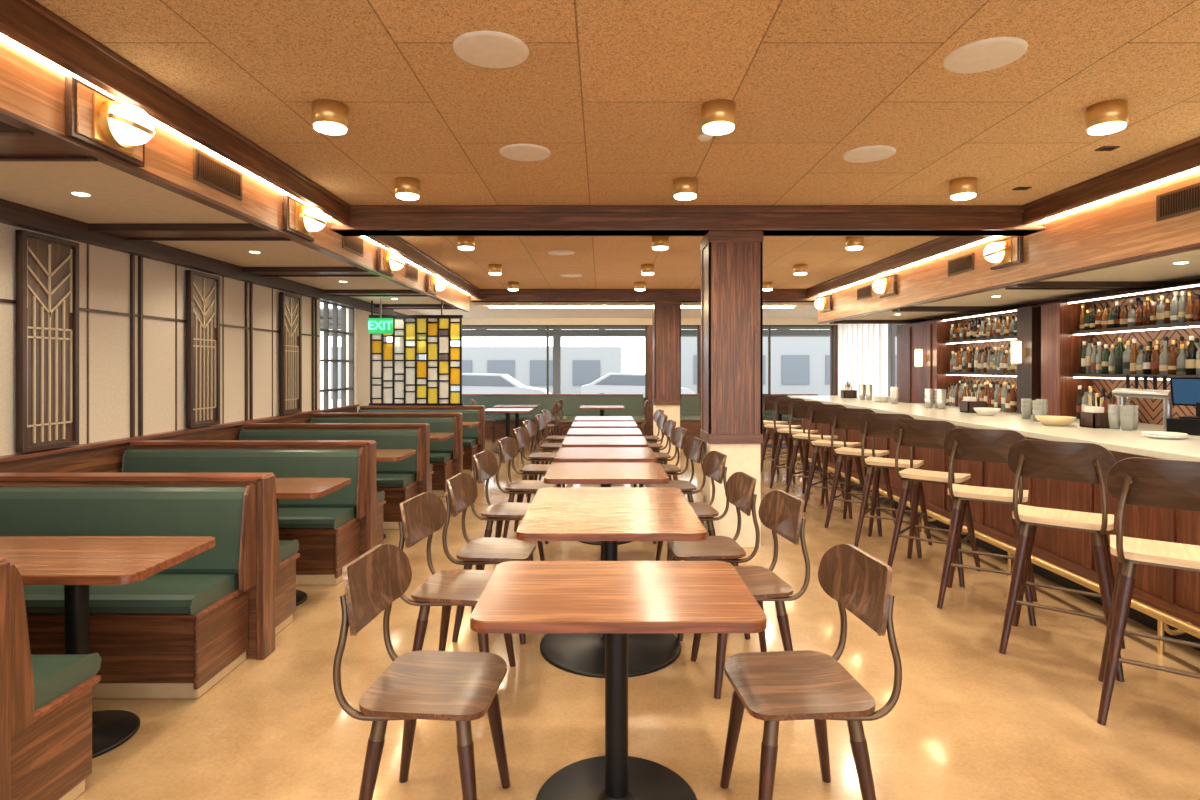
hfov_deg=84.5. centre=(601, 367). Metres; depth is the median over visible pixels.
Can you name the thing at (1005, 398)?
liquor bottles
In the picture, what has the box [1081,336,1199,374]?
liquor bottles
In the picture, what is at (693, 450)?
dining chair
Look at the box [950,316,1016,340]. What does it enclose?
liquor bottles
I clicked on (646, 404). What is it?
dining chair
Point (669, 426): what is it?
dining chair
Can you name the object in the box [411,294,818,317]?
ceiling soffit
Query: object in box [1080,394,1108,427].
caddy
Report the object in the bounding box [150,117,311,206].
strip light
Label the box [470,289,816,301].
ceiling beam
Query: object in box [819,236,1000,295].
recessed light
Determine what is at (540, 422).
dining chair
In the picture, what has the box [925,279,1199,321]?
wall
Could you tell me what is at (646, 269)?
recessed light
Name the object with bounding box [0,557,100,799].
booth
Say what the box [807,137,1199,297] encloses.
crown molding
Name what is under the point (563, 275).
ceiling speaker
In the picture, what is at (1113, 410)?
cups
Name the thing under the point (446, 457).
booth
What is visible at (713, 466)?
dining chair
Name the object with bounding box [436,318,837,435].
wall
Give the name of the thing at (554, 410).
dining chair
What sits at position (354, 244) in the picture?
ceiling vent
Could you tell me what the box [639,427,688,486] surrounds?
dining chair
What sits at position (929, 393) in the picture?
cups
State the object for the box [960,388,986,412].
caddy
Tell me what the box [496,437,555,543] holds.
dining chair
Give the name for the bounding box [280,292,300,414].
wall art panel
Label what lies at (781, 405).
bar stool
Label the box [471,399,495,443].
dining chair
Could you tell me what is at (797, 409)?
bar stool
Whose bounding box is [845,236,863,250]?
ceiling light
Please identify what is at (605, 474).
dining table
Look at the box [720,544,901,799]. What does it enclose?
dining chair
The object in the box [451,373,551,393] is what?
parked car
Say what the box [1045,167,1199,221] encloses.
recessed light
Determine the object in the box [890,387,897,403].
cups
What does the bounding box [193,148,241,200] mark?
ceiling vent
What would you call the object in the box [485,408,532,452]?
dining table
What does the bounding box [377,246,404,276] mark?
sconce
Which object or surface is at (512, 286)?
recessed light
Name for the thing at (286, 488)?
table
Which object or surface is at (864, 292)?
ceiling vent
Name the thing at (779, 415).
dining table
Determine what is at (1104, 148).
ceiling sensor
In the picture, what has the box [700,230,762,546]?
wood column
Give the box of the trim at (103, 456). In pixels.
[0,244,359,472]
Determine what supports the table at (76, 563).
on the floor
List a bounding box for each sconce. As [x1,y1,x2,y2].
[65,76,154,166]
[283,195,326,241]
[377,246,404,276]
[426,272,445,294]
[814,295,831,312]
[872,274,896,297]
[915,349,925,366]
[983,236,1022,269]
[1011,340,1026,364]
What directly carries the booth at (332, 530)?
on the floor
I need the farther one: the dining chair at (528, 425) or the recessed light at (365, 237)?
the dining chair at (528, 425)
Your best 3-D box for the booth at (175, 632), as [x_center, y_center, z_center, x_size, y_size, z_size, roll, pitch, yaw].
[-2.643,1.028,3.450,1.815,0.945,1.053,0,0,0]
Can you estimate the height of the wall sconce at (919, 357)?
0.280 m
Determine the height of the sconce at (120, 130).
0.250 m
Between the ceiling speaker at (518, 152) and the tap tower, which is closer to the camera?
the ceiling speaker at (518, 152)
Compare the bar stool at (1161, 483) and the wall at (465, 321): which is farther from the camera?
the wall at (465, 321)
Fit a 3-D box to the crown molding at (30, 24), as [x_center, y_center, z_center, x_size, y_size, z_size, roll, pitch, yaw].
[-2.120,-1.275,3.650,0.080,0.150,15.300,0,0,0]
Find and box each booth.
[0,473,299,698]
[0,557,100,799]
[121,440,385,584]
[239,423,433,528]
[310,413,463,495]
[358,405,484,474]
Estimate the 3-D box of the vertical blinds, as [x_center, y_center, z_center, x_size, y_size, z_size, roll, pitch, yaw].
[5.025,0.170,12.900,0.250,2.460,2.400,0,0,0]
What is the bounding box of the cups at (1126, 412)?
[1120,405,1133,430]
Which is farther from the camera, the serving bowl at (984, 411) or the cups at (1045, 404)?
the serving bowl at (984, 411)
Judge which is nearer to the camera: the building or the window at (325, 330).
the window at (325, 330)
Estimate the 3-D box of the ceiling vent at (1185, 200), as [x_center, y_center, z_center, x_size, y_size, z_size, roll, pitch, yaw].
[3.688,-1.060,4.150,0.020,0.170,0.480,0,0,0]
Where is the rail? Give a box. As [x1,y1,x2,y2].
[797,453,1199,654]
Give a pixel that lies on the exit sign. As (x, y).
(380, 325)
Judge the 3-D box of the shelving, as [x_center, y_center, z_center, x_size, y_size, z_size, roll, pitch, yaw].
[4.914,0.400,5.950,0.668,2.200,9.900,0,0,0]
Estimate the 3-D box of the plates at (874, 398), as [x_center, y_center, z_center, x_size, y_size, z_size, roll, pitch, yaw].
[3.550,0.396,8.400,0.220,0.068,0.220,0,0,0]
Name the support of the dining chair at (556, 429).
on the floor
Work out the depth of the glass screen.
9.73 m
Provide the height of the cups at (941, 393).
0.205 m
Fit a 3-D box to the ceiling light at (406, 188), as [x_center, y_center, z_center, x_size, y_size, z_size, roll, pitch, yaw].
[-1.400,-1.284,4.750,0.176,0.133,0.176,0,0,0]
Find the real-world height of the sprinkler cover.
0.020 m
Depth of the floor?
2.93 m
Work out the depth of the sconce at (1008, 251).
5.92 m
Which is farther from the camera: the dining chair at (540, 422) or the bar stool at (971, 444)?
the dining chair at (540, 422)
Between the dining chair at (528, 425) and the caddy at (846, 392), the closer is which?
the dining chair at (528, 425)
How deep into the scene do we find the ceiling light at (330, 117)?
3.33 m
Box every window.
[320,300,353,408]
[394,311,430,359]
[448,325,646,399]
[681,325,698,393]
[763,325,832,395]
[891,324,894,386]
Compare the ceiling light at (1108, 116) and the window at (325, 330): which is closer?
the ceiling light at (1108, 116)
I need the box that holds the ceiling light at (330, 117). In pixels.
[312,99,347,134]
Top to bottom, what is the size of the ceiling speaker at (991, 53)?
0.012 m
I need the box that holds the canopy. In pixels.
[320,308,904,400]
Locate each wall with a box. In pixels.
[0,223,435,455]
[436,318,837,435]
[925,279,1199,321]
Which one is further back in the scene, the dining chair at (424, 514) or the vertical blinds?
the vertical blinds
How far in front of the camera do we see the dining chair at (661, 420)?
8.95 m
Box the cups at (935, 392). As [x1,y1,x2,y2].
[934,389,937,407]
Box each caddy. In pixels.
[841,381,856,397]
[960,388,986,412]
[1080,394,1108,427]
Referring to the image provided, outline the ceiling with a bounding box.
[35,0,1199,288]
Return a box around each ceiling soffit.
[0,39,469,314]
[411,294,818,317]
[818,166,1199,323]
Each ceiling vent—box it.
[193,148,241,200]
[342,236,362,256]
[405,262,417,281]
[857,285,870,300]
[948,253,973,276]
[1156,182,1199,220]
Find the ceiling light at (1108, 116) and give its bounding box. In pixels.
[1086,99,1128,134]
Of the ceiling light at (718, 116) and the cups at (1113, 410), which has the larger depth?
the cups at (1113, 410)
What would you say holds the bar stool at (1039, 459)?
on the floor
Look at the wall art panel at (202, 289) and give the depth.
5.96 m
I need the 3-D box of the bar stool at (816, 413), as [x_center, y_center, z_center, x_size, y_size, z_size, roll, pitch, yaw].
[2.442,0.936,6.901,0.520,1.135,0.524,0,0,41]
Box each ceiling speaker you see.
[453,31,528,68]
[499,144,550,160]
[547,250,574,254]
[560,274,581,276]
[842,145,895,162]
[943,37,1027,73]
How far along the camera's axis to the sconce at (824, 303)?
10.72 m
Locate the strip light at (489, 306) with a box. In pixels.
[489,306,793,307]
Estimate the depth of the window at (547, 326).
14.57 m
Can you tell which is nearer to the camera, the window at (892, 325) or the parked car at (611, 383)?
the window at (892, 325)
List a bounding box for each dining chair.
[333,544,509,799]
[398,492,515,666]
[442,473,535,643]
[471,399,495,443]
[471,451,544,569]
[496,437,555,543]
[512,427,560,502]
[521,420,564,496]
[531,402,558,451]
[534,414,561,479]
[537,399,562,443]
[541,409,566,464]
[555,400,573,442]
[634,400,648,435]
[634,420,676,486]
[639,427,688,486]
[642,409,663,450]
[645,437,705,543]
[648,414,668,462]
[655,451,728,560]
[667,472,759,640]
[691,490,809,698]
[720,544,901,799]
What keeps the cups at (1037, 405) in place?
on the bar counter
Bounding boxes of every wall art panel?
[16,230,78,452]
[186,270,219,427]
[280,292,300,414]
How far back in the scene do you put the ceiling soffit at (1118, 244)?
5.69 m
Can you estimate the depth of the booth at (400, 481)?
6.46 m
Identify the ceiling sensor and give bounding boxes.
[1012,187,1031,189]
[1095,146,1119,150]
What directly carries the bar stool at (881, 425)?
on the floor
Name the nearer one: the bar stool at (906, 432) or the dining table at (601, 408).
the bar stool at (906, 432)
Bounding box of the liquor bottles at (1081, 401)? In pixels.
[1076,385,1130,418]
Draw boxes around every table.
[0,536,214,758]
[275,478,350,605]
[376,449,415,538]
[430,433,453,440]
[463,422,479,427]
[470,561,766,799]
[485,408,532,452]
[493,404,539,442]
[517,487,706,677]
[544,463,668,560]
[554,447,656,544]
[562,436,648,447]
[567,428,641,436]
[571,421,637,427]
[574,416,633,421]
[579,405,624,415]
[767,414,793,447]
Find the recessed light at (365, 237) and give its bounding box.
[361,236,393,252]
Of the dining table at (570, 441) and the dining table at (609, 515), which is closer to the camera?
the dining table at (609, 515)
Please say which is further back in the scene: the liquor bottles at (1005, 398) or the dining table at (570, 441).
the liquor bottles at (1005, 398)
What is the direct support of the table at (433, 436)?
on the floor
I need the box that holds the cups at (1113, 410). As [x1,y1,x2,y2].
[1108,405,1120,428]
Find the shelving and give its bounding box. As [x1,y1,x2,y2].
[897,283,1199,436]
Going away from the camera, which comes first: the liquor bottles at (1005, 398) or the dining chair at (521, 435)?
the dining chair at (521, 435)
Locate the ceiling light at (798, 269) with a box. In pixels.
[793,264,806,274]
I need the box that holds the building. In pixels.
[330,337,896,398]
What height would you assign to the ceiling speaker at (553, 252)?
0.012 m
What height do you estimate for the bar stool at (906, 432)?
1.135 m
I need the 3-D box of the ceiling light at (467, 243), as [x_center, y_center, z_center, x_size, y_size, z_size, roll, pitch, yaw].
[-1.400,-1.284,6.800,0.176,0.133,0.176,0,0,0]
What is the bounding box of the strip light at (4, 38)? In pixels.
[0,33,126,103]
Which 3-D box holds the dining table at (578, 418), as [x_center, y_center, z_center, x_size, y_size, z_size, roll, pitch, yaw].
[0.030,1.125,9.870,0.860,0.750,0.780,0,0,0]
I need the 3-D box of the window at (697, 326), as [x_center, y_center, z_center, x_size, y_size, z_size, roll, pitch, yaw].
[1.750,-0.125,14.600,0.800,1.650,0.060,0,0,0]
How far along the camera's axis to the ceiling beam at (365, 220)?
5.50 m
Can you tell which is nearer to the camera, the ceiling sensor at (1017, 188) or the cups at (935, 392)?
the ceiling sensor at (1017, 188)
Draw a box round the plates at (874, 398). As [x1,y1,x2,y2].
[872,396,889,401]
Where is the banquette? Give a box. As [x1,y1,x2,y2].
[462,394,817,438]
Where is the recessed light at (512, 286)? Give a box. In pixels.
[508,282,518,290]
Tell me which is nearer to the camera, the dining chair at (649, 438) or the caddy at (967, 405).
the caddy at (967, 405)
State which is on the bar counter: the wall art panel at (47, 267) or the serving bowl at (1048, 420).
the serving bowl at (1048, 420)
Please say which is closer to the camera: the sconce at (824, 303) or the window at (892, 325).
the sconce at (824, 303)
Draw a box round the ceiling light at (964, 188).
[949,177,976,199]
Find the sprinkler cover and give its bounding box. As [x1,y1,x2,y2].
[697,134,712,141]
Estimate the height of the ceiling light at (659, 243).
0.133 m
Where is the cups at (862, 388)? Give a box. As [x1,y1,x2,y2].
[859,384,865,399]
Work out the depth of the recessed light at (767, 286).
10.32 m
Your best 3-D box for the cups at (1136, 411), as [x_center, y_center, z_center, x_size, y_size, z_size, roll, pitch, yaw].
[3.690,0.345,4.600,0.080,0.170,0.080,0,0,0]
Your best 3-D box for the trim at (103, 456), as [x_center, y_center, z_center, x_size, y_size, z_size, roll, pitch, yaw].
[-3.605,0.310,2.850,0.090,2.380,13.700,0,0,0]
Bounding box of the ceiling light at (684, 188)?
[673,177,697,199]
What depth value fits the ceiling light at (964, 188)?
4.68 m
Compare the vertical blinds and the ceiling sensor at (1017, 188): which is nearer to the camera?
the ceiling sensor at (1017, 188)
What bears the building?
on the pavement
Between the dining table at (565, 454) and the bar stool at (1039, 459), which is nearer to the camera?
the bar stool at (1039, 459)
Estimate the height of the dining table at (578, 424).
0.750 m
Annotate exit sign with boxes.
[368,298,392,333]
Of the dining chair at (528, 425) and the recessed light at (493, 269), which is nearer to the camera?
the dining chair at (528, 425)
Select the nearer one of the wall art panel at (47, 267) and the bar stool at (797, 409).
the wall art panel at (47, 267)
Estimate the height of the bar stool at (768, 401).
1.135 m
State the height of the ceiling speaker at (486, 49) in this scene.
0.012 m
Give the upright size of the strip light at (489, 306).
0.025 m
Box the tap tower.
[1113,375,1171,429]
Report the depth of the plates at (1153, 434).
4.01 m
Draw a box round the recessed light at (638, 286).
[634,282,645,290]
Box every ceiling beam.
[330,205,1045,235]
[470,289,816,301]
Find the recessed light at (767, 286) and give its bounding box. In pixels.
[763,282,772,290]
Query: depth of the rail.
4.07 m
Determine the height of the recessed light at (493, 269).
0.133 m
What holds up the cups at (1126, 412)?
on the bar counter
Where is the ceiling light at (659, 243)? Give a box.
[652,236,668,250]
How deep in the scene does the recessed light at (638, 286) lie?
10.33 m
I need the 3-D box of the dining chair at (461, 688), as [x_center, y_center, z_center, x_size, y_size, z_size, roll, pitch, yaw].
[-0.582,1.065,2.193,0.474,0.875,0.465,0,0,5]
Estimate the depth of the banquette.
14.36 m
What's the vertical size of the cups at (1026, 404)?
0.170 m
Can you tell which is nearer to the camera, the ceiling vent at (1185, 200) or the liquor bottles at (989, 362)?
the ceiling vent at (1185, 200)
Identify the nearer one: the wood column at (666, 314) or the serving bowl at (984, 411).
the serving bowl at (984, 411)
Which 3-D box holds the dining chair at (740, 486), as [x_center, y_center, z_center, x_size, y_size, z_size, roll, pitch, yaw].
[0.637,1.065,3.843,0.474,0.875,0.465,0,0,-4]
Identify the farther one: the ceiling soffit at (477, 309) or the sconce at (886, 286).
the ceiling soffit at (477, 309)
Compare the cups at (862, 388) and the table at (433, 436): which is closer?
the table at (433, 436)
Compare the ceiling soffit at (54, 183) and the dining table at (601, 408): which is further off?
the dining table at (601, 408)
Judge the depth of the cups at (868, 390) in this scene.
8.87 m
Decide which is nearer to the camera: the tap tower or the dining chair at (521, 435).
the tap tower
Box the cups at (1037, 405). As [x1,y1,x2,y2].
[1032,400,1043,421]
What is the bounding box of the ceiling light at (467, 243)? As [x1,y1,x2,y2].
[457,236,474,250]
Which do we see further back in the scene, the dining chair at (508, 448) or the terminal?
the dining chair at (508, 448)
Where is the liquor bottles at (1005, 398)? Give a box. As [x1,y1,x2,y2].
[945,380,1016,412]
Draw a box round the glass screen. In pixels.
[369,300,462,405]
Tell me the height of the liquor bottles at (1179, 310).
0.286 m
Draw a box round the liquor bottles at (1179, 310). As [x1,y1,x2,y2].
[1080,291,1199,329]
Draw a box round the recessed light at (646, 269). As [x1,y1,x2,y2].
[641,264,653,274]
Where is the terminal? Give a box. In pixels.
[1167,376,1199,434]
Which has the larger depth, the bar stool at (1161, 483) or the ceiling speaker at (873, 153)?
the ceiling speaker at (873, 153)
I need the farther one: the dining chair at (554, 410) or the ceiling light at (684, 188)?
the dining chair at (554, 410)
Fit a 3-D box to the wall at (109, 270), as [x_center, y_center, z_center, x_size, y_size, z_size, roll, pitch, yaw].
[-3.725,0.075,5.300,0.150,2.850,18.600,0,0,0]
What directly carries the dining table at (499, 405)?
on the floor
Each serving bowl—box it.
[973,407,1000,415]
[1035,415,1076,425]
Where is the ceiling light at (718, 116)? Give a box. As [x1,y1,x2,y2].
[701,99,735,134]
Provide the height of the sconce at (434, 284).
0.250 m
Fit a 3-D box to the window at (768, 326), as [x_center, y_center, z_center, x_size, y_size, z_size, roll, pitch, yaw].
[3.700,-0.125,14.600,2.800,1.650,0.060,0,0,0]
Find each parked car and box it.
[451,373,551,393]
[581,373,695,397]
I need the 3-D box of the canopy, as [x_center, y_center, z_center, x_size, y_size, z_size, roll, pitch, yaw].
[1.500,0.060,19.400,21.000,3.120,5.800,0,0,0]
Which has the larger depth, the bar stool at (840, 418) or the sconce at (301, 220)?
the bar stool at (840, 418)
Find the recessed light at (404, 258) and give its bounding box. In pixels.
[404,258,438,277]
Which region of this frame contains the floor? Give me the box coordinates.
[74,439,1199,799]
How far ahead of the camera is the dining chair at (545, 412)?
9.97 m
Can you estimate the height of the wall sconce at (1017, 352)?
0.280 m
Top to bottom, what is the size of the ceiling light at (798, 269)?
0.133 m
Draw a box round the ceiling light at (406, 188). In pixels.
[395,177,419,199]
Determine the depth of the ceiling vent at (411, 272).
7.80 m
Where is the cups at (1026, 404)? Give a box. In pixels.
[1021,398,1031,418]
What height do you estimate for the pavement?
0.180 m
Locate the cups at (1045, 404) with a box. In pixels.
[1043,400,1047,414]
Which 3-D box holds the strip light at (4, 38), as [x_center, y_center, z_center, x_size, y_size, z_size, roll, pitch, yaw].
[-2.252,-1.252,2.775,0.042,0.020,0.649,0,0,0]
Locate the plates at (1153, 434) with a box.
[1141,431,1187,438]
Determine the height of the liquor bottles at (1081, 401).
0.346 m
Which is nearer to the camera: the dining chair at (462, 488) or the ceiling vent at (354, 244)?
the dining chair at (462, 488)
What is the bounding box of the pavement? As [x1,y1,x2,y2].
[320,391,340,408]
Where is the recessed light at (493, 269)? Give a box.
[488,264,501,274]
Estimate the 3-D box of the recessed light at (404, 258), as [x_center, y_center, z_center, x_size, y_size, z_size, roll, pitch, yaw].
[-2.252,-1.252,8.272,0.039,0.020,1.572,0,0,0]
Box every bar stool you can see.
[760,394,790,474]
[760,396,803,482]
[770,398,821,487]
[786,400,843,504]
[803,404,868,518]
[825,408,895,535]
[854,413,931,557]
[887,419,980,586]
[937,428,1037,625]
[999,440,1124,681]
[1097,458,1199,724]
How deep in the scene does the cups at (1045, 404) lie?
5.36 m
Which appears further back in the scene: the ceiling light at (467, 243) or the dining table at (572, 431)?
the dining table at (572, 431)
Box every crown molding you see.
[0,0,478,297]
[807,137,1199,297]
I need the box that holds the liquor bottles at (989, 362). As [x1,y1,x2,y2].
[950,344,1016,372]
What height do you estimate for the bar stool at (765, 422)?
1.135 m
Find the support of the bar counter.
on the floor
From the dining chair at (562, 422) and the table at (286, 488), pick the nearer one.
the table at (286, 488)
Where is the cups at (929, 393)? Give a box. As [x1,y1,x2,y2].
[925,389,933,407]
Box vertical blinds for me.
[838,324,887,397]
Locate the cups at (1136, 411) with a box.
[1128,405,1138,429]
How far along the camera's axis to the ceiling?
3.28 m
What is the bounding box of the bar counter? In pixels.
[788,396,1199,650]
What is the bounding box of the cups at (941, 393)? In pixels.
[937,389,945,408]
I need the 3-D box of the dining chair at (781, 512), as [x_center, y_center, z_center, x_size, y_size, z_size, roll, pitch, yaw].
[0.717,1.065,3.225,0.474,0.875,0.465,0,0,-8]
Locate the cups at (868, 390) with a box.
[865,385,872,399]
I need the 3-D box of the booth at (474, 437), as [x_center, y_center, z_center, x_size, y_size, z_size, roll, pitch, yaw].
[-2.643,1.028,9.730,1.815,0.945,1.053,0,0,0]
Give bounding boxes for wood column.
[652,300,680,455]
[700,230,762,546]

